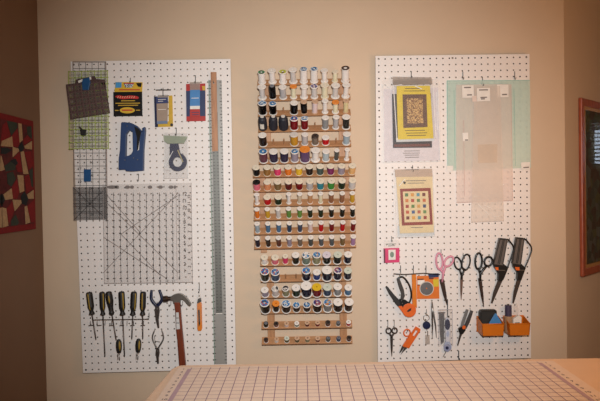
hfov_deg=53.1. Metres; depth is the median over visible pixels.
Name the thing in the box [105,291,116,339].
screwdriver
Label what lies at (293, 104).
thread spool
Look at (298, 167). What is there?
thread spool
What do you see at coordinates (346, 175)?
shelf
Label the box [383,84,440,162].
packet
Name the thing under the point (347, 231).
shelf
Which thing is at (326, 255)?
thread spool
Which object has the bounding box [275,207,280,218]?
thread spool
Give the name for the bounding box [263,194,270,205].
thread spool
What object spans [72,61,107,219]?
ruler
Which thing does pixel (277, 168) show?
thread spool
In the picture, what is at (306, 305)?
thread spool
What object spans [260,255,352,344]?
rack
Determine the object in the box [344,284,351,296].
thread spool
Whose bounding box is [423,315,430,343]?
badge reel
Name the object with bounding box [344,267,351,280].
thread spool
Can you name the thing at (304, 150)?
thread spool
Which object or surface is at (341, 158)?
shelf
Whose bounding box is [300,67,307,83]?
thread spool
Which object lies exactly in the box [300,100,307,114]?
thread spool
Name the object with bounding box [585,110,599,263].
painting
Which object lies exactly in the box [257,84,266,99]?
thread spool
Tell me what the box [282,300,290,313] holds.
thread spool
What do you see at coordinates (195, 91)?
packet
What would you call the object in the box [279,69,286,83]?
thread spool
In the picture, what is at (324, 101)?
thread spool
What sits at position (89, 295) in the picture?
screwdriver
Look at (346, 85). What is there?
thread spool
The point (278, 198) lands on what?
thread spool
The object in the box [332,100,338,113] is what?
thread spool
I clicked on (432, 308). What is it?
tweezers
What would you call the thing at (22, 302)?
wall
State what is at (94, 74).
ruler
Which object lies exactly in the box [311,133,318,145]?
thread spool
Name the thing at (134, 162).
gun
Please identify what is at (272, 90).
thread spool
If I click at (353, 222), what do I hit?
thread spool
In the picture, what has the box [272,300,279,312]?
thread spool
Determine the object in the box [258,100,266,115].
thread spool
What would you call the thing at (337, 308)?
thread spool
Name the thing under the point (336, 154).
thread spool
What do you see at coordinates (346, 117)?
thread spool
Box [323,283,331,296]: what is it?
thread spool
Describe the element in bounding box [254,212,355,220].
shelf
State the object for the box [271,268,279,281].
thread spool
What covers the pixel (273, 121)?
thread spool
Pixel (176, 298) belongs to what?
hammer
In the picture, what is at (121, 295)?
screwdriver
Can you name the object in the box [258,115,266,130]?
thread spool
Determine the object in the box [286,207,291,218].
thread spool
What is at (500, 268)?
scissors
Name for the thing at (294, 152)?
thread spool
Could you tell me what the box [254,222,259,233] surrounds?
thread spool
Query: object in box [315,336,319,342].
thread bobbin
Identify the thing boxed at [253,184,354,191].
shelf
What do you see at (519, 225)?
pegboard
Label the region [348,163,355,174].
thread spool
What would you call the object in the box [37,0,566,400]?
wall
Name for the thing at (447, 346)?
cutter
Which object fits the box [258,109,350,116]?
shelf
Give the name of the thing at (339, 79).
shelf
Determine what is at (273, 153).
thread spool
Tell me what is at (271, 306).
shelf
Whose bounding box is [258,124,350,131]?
shelf
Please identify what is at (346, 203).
shelf
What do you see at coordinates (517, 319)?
block
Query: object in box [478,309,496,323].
case
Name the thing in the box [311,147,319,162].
thread spool
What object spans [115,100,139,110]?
print
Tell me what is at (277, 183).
thread spool
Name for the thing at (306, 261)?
thread spool
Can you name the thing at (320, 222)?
thread spool
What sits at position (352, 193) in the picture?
thread spool
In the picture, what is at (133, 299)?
screwdriver
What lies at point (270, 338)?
shelf
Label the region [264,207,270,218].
thread spool
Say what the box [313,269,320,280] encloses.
thread spool
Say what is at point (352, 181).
thread spool
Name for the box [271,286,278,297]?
thread spool
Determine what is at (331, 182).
thread spool
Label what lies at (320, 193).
thread spool
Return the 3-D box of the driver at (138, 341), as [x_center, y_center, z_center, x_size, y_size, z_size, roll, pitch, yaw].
[-0.627,0.577,2.328,0.025,0.083,0.024,-1,1,0]
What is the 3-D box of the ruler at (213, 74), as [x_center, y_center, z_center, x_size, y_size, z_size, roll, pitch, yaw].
[-0.333,-0.345,2.330,0.023,0.308,0.003,-1,1,0]
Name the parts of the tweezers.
arm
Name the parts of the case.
panel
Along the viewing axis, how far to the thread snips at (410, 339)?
2.34 m
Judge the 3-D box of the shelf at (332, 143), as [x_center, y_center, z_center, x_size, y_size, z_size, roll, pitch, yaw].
[0.019,-0.221,2.341,0.360,0.027,0.027,-1,1,0]
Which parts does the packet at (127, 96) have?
yellow panel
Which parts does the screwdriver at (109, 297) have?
handle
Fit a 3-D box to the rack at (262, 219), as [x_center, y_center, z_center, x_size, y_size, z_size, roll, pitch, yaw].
[0.018,0.038,2.345,0.397,0.330,0.052,-1,1,0]
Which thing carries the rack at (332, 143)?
attached to the wall at (256, 35)
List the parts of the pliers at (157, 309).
handle, handle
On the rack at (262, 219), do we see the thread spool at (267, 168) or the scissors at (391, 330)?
the thread spool at (267, 168)
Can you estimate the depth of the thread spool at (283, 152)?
2.31 m
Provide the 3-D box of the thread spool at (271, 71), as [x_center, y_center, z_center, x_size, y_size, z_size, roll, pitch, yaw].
[-0.107,-0.478,2.312,0.032,0.061,0.060,-1,1,2]
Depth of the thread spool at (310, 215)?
2.31 m
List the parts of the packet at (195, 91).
red panel, light blue panel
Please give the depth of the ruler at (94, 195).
2.33 m
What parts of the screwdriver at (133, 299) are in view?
handle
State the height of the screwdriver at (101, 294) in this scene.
0.252 m
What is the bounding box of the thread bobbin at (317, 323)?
[315,320,319,326]
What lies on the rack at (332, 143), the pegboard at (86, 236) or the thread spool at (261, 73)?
the thread spool at (261, 73)
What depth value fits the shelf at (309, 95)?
2.33 m
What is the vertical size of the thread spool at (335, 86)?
0.062 m
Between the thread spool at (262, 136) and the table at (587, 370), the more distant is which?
the thread spool at (262, 136)
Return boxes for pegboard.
[71,59,235,372]
[375,54,530,361]
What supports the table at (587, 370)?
on the floor
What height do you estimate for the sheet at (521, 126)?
0.353 m
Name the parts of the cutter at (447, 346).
handle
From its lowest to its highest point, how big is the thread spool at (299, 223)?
0.048 m
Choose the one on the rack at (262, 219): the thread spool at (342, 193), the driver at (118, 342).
the thread spool at (342, 193)
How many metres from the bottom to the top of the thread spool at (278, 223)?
0.048 m
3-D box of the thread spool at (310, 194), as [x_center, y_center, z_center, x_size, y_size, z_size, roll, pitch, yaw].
[0.040,-0.010,2.322,0.021,0.049,0.049,-1,1,-2]
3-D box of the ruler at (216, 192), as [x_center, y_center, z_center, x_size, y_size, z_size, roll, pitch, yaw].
[-0.324,0.050,2.340,0.026,0.788,0.002,-1,1,0]
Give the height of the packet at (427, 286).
0.100 m
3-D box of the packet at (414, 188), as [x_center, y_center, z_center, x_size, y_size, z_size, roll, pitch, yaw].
[0.445,0.010,2.340,0.160,0.270,0.009,-1,1,0]
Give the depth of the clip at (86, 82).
2.31 m
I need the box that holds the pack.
[438,309,452,343]
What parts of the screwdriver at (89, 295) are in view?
handle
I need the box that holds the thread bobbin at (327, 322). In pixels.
[325,320,329,326]
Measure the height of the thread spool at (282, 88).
0.058 m
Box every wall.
[0,0,46,400]
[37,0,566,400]
[564,0,599,358]
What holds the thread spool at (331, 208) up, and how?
on the rack at (262, 219)
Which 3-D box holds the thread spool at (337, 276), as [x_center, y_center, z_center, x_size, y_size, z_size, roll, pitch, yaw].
[0.146,0.285,2.328,0.034,0.057,0.056,-1,1,-1]
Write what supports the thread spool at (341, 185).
on the rack at (262, 219)
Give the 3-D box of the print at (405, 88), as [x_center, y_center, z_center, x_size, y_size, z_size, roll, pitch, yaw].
[0.448,-0.343,2.327,0.087,0.185,0.001,-1,1,0]
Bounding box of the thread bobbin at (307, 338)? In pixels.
[305,336,309,342]
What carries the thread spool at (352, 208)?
on the rack at (262, 219)
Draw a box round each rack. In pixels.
[253,169,355,252]
[257,78,351,164]
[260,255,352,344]
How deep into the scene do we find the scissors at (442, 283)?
2.34 m
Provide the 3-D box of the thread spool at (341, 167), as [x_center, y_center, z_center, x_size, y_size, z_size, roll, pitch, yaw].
[0.161,-0.121,2.324,0.029,0.047,0.047,-1,1,-1]
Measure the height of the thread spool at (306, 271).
0.060 m
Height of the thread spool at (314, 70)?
0.063 m
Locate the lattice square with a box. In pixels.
[66,76,109,119]
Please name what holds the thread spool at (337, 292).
on the rack at (290, 277)
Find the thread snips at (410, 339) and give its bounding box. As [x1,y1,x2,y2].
[399,326,420,353]
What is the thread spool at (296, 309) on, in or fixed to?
on the rack at (290, 277)
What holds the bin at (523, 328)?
attached to the pegboard at (519, 225)
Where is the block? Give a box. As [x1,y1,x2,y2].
[512,315,521,322]
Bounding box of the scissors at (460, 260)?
[453,254,470,298]
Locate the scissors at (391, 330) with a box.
[385,327,397,355]
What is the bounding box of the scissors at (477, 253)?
[474,252,492,306]
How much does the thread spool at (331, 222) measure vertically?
0.048 m
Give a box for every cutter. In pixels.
[169,144,186,170]
[443,318,451,356]
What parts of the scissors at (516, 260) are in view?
blade, loop handle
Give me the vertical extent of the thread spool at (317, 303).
0.058 m
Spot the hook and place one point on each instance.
(400, 265)
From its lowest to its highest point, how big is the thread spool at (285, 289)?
0.049 m
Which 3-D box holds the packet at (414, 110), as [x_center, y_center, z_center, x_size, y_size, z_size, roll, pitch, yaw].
[0.443,-0.353,2.327,0.169,0.257,0.006,-1,1,0]
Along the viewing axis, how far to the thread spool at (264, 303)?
2.31 m
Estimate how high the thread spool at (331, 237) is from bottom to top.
0.048 m
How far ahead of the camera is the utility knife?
2.34 m
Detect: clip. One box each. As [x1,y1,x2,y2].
[78,77,90,89]
[79,126,86,135]
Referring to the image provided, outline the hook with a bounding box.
[393,265,439,274]
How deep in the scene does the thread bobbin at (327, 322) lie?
2.34 m
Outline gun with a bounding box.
[119,122,145,171]
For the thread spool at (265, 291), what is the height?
0.045 m
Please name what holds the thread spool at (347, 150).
on the rack at (332, 143)
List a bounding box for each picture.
[392,94,431,147]
[403,94,427,127]
[578,98,599,276]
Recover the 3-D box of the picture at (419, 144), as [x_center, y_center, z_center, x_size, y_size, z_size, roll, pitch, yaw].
[0.436,-0.311,2.335,0.153,0.212,0.001,-1,1,0]
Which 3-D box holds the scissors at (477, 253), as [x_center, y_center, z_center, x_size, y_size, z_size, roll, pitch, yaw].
[0.717,0.308,2.339,0.074,0.216,0.015,-1,1,0]
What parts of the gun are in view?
squeeze lever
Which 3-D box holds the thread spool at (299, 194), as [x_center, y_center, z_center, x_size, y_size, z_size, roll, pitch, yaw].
[-0.001,-0.009,2.322,0.021,0.049,0.048,-1,1,-2]
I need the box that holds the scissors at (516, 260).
[511,237,531,302]
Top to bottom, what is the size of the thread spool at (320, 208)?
0.048 m
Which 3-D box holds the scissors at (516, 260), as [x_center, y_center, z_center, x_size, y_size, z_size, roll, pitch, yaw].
[0.865,0.272,2.336,0.082,0.260,0.020,-1,1,0]
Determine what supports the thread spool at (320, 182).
on the rack at (262, 219)
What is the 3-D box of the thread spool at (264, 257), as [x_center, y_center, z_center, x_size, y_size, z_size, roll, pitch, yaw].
[-0.138,0.231,2.331,0.029,0.046,0.045,-1,1,0]
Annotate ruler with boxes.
[68,70,108,148]
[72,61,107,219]
[73,187,106,219]
[103,183,192,283]
[211,72,217,150]
[212,112,221,313]
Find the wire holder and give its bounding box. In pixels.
[88,315,149,325]
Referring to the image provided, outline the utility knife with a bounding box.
[197,298,201,330]
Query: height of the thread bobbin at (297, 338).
0.029 m
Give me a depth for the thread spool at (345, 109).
2.31 m
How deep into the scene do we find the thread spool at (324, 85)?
2.30 m
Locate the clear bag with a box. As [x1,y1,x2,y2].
[163,135,187,177]
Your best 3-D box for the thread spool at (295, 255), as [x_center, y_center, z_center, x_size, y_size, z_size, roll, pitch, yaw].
[-0.017,0.226,2.327,0.031,0.055,0.054,-1,1,0]
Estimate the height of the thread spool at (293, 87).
0.057 m
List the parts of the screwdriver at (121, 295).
handle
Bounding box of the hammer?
[163,293,190,365]
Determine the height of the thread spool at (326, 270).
0.065 m
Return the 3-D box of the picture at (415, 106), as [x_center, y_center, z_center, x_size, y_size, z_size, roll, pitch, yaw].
[0.446,-0.347,2.326,0.095,0.130,0.001,-1,1,0]
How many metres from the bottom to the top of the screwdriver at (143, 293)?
0.184 m
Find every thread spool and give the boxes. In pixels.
[252,165,259,176]
[253,179,260,190]
[254,193,259,204]
[254,207,259,218]
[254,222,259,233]
[254,236,260,247]
[257,70,265,83]
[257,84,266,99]
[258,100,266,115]
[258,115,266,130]
[258,132,267,146]
[259,149,267,163]
[260,268,269,282]
[260,299,270,314]
[261,254,268,265]
[261,287,268,297]
[263,165,270,176]
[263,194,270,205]
[264,179,270,190]
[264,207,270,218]
[265,221,270,232]
[265,236,270,247]
[267,68,276,84]
[269,84,275,99]
[269,101,276,114]
[269,115,277,130]
[269,148,278,163]
[271,254,278,265]
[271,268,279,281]
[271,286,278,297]
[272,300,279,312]
[273,164,280,175]
[274,179,281,190]
[274,194,281,205]
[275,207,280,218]
[276,221,281,232]
[276,236,281,246]
[278,84,286,99]
[278,115,287,130]
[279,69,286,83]
[280,148,288,162]
[282,254,287,264]
[282,285,289,297]
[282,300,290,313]
[284,164,291,175]
[285,179,291,190]
[286,192,290,204]
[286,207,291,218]
[286,235,291,246]
[287,221,291,232]
[288,67,297,83]
[290,84,296,99]
[290,100,297,114]
[290,116,297,130]
[290,132,298,146]
[291,149,298,162]
[292,252,299,264]
[292,284,300,297]
[293,302,300,312]
[295,164,302,175]
[295,179,302,190]
[297,192,301,203]
[297,206,302,217]
[297,221,302,232]
[297,235,302,246]
[299,146,309,163]
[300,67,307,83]
[300,84,307,99]
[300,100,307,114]
[301,116,308,130]
[301,132,307,145]
[301,281,311,298]
[302,252,310,265]
[302,267,310,280]
[303,302,310,312]
[306,164,312,175]
[306,178,313,190]
[307,192,312,203]
[307,206,312,217]
[308,221,312,232]
[308,235,313,246]
[310,67,317,83]
[310,84,317,98]
[311,99,317,114]
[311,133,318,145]
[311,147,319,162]
[312,252,320,264]
[312,283,321,297]
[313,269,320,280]
[313,299,321,312]
[316,164,323,175]
[317,178,323,189]
[318,191,322,203]
[318,206,323,217]
[318,220,323,231]
[319,235,323,246]
[321,68,327,82]
[321,82,328,98]
[322,99,327,113]
[322,115,328,129]
[322,135,328,145]
[322,149,329,161]
[322,251,330,264]
[322,266,331,281]
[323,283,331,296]
[323,299,331,312]
[327,163,333,175]
[327,178,334,189]
[329,191,333,203]
[329,206,333,217]
[329,220,334,231]
[329,235,334,246]
[331,83,339,98]
[332,70,338,82]
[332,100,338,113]
[332,115,339,129]
[333,251,341,264]
[333,267,341,280]
[333,283,341,296]
[333,298,342,312]
[334,148,339,160]
[338,163,345,174]
[338,178,345,189]
[339,191,344,203]
[339,206,344,217]
[340,220,345,231]
[340,234,345,245]
[341,66,349,82]
[341,82,350,98]
[342,114,349,129]
[342,131,350,145]
[343,99,348,113]
[343,251,351,264]
[344,148,349,160]
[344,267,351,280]
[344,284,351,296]
[344,298,353,312]
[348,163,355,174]
[348,178,355,189]
[350,191,354,203]
[350,205,355,217]
[350,220,355,231]
[350,234,355,245]
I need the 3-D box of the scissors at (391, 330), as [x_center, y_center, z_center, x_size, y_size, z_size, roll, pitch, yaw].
[0.358,0.552,2.343,0.048,0.115,0.012,-1,1,0]
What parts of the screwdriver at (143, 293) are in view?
handle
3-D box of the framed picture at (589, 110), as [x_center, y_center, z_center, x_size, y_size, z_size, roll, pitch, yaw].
[1.371,-0.061,2.681,0.015,0.736,0.620,0,1,45]
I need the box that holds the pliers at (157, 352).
[152,330,163,363]
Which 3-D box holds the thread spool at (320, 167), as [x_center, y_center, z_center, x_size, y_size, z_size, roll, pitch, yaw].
[0.078,-0.119,2.324,0.029,0.047,0.047,-1,1,1]
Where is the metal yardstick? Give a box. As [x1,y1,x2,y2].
[208,80,226,363]
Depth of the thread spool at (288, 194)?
2.31 m
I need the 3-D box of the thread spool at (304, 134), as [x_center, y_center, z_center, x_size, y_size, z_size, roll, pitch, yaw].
[0.019,-0.237,2.318,0.027,0.053,0.053,-1,1,0]
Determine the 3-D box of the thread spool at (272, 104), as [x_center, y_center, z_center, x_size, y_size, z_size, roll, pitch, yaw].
[-0.105,-0.355,2.317,0.032,0.055,0.055,-1,1,1]
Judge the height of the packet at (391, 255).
0.090 m
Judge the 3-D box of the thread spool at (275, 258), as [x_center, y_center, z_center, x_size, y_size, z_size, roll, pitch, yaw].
[-0.097,0.232,2.332,0.030,0.045,0.044,-1,1,-3]
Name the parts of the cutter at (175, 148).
ring handle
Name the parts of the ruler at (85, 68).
blue handle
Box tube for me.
[504,304,512,332]
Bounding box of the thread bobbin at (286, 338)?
[284,336,289,342]
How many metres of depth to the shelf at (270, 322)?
2.35 m
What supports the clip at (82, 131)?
attached to the ruler at (94, 74)
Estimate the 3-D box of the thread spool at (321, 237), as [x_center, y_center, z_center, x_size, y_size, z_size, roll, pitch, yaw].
[0.083,0.156,2.326,0.021,0.048,0.047,-1,1,2]
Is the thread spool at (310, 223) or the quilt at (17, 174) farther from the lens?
the thread spool at (310, 223)
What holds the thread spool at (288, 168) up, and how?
on the rack at (262, 219)
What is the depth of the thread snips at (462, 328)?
2.34 m
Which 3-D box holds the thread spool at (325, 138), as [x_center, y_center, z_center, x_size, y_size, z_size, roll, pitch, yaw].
[0.099,-0.232,2.324,0.030,0.043,0.043,-1,1,2]
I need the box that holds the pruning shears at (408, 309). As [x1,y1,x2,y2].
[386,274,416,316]
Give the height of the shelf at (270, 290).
0.027 m
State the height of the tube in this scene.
0.110 m
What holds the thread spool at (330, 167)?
on the rack at (262, 219)
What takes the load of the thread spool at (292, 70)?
on the rack at (332, 143)
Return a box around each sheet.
[447,80,530,170]
[456,84,512,202]
[471,86,503,222]
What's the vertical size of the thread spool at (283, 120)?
0.061 m
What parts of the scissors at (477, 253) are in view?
handle, blade, handle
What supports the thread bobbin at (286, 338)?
on the rack at (290, 277)
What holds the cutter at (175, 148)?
in the clear bag
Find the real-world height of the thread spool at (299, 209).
0.048 m
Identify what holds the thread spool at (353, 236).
on the rack at (262, 219)
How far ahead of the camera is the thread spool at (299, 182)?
2.31 m
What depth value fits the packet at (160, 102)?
2.33 m
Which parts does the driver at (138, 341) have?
handle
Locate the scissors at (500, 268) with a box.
[491,238,513,302]
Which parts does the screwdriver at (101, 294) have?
handle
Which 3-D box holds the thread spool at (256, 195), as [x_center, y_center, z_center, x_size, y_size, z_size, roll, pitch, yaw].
[-0.167,-0.006,2.322,0.021,0.049,0.048,-1,1,-1]
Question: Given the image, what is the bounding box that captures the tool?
[489,313,500,323]
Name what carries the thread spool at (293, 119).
on the rack at (332, 143)
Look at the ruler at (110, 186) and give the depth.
2.33 m
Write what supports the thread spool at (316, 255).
on the rack at (290, 277)
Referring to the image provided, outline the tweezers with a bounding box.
[431,302,436,337]
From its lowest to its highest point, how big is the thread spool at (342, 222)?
0.048 m
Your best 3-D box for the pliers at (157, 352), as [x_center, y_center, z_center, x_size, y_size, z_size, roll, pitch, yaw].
[-0.554,0.571,2.342,0.049,0.132,0.009,-1,1,0]
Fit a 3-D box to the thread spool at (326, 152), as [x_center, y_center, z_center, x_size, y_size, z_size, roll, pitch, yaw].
[0.100,-0.174,2.321,0.030,0.052,0.052,-1,1,0]
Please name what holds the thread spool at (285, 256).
on the rack at (290, 277)
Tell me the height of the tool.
0.078 m
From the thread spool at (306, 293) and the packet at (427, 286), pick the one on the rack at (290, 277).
the thread spool at (306, 293)
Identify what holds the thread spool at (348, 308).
on the rack at (290, 277)
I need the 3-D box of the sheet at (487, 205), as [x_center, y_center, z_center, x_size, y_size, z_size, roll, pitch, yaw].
[0.726,-0.179,2.332,0.129,0.528,0.002,-1,1,0]
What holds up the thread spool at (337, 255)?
on the rack at (290, 277)
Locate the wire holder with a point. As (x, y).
(149, 315)
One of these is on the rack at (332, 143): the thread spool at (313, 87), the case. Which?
the thread spool at (313, 87)
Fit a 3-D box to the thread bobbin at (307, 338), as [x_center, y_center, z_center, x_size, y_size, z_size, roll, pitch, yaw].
[0.029,0.541,2.342,0.020,0.029,0.029,-1,1,0]
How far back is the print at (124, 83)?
2.33 m
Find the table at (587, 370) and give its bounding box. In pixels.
[145,358,599,400]
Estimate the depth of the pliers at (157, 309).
2.34 m
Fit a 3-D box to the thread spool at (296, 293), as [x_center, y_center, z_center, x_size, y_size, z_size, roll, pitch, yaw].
[-0.015,0.351,2.330,0.034,0.055,0.055,-1,1,2]
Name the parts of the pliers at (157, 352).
handle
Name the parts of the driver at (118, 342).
handle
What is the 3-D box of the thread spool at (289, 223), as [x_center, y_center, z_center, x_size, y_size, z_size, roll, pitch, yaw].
[-0.041,0.103,2.325,0.021,0.048,0.047,-1,1,-2]
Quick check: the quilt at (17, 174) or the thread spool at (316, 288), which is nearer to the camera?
the quilt at (17, 174)
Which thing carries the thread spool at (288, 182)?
on the rack at (262, 219)
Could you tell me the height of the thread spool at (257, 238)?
0.048 m
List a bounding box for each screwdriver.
[86,292,95,338]
[99,292,105,355]
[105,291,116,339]
[118,291,124,356]
[130,291,136,338]
[140,291,145,338]
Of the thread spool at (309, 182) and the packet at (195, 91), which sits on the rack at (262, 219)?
the thread spool at (309, 182)
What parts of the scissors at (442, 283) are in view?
handle, blade, handle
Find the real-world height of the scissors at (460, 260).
0.181 m
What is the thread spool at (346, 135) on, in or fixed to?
on the rack at (332, 143)
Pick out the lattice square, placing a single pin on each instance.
(93, 80)
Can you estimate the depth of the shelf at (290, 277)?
2.34 m
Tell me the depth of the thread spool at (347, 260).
2.32 m
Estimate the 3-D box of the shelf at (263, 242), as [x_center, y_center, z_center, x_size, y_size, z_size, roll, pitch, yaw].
[0.020,0.174,2.348,0.397,0.027,0.027,-1,1,0]
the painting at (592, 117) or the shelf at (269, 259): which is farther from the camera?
the painting at (592, 117)
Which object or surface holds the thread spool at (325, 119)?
on the rack at (332, 143)
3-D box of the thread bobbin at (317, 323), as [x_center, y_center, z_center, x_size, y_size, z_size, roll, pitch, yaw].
[0.069,0.481,2.342,0.020,0.026,0.026,-1,1,1]
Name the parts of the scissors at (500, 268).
blade, loop handle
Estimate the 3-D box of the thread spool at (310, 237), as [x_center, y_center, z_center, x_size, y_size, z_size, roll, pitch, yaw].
[0.042,0.157,2.326,0.021,0.048,0.047,-1,1,-1]
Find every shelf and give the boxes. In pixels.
[253,169,354,177]
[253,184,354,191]
[253,198,355,206]
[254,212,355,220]
[254,226,355,234]
[254,240,355,248]
[257,78,349,85]
[258,94,350,100]
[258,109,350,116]
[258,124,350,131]
[259,140,350,147]
[259,156,351,163]
[260,258,350,265]
[261,274,351,281]
[261,289,351,297]
[261,305,351,313]
[262,320,351,328]
[262,336,352,344]
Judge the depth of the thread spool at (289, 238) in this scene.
2.32 m
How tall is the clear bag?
0.179 m
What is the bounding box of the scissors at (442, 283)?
[435,252,453,304]
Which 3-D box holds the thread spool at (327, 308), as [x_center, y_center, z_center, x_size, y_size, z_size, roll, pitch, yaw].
[0.107,0.410,2.330,0.035,0.057,0.057,-1,1,2]
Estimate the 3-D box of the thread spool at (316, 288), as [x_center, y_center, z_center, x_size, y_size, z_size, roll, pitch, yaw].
[0.065,0.349,2.329,0.038,0.059,0.058,-1,1,4]
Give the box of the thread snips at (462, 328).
[457,309,472,345]
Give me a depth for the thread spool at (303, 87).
2.31 m
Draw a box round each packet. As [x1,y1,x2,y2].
[113,82,142,116]
[154,95,172,126]
[186,82,205,120]
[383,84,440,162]
[383,245,399,262]
[393,77,435,141]
[394,169,434,237]
[417,273,438,298]
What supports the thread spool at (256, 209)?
on the rack at (262, 219)
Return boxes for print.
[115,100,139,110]
[119,83,139,89]
[405,88,426,135]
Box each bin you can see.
[476,316,503,335]
[503,315,530,334]
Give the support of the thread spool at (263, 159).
on the rack at (332, 143)
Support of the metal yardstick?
hanging from the hook
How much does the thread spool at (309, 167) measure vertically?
0.047 m
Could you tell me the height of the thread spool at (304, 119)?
0.056 m
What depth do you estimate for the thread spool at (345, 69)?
2.30 m
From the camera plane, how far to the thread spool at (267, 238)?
2.31 m
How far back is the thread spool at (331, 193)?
2.31 m
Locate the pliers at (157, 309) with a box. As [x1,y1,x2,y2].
[150,290,162,327]
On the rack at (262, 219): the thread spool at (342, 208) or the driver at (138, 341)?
the thread spool at (342, 208)
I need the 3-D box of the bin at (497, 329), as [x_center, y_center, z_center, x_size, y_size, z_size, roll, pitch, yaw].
[0.735,0.483,2.316,0.086,0.062,0.074,-1,1,0]
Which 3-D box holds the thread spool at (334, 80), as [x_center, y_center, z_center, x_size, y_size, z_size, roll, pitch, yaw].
[0.135,-0.479,2.316,0.025,0.049,0.049,-1,1,0]
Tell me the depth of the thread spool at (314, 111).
2.31 m
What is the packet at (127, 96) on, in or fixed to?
hanging from the hook
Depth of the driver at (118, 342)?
2.32 m
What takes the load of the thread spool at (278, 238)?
on the rack at (262, 219)
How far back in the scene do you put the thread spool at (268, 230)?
2.31 m
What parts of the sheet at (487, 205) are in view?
panel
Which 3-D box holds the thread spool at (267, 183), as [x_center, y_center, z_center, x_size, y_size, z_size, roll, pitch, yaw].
[-0.126,-0.059,2.325,0.029,0.047,0.047,-1,1,-2]
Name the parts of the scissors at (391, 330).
blade, handle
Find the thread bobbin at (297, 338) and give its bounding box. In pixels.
[294,336,299,342]
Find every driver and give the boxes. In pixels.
[116,339,121,359]
[135,338,140,359]
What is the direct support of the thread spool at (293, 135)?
on the rack at (332, 143)
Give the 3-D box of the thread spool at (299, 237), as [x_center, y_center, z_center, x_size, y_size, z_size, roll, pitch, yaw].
[0.001,0.158,2.326,0.021,0.048,0.047,-1,1,1]
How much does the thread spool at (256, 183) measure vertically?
0.047 m
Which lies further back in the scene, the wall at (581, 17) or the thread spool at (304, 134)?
the wall at (581, 17)
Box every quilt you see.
[0,113,35,233]
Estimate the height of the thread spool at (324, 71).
0.057 m
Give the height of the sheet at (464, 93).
0.460 m
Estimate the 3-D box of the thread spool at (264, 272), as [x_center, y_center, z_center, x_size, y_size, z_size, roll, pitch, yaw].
[-0.136,0.290,2.328,0.036,0.059,0.058,-1,1,-2]
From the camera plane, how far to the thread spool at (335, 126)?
2.31 m
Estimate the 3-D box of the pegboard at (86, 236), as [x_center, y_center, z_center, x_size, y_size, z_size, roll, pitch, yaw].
[-0.571,0.063,2.357,0.623,1.219,0.027,-1,1,0]
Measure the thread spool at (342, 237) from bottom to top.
0.048 m

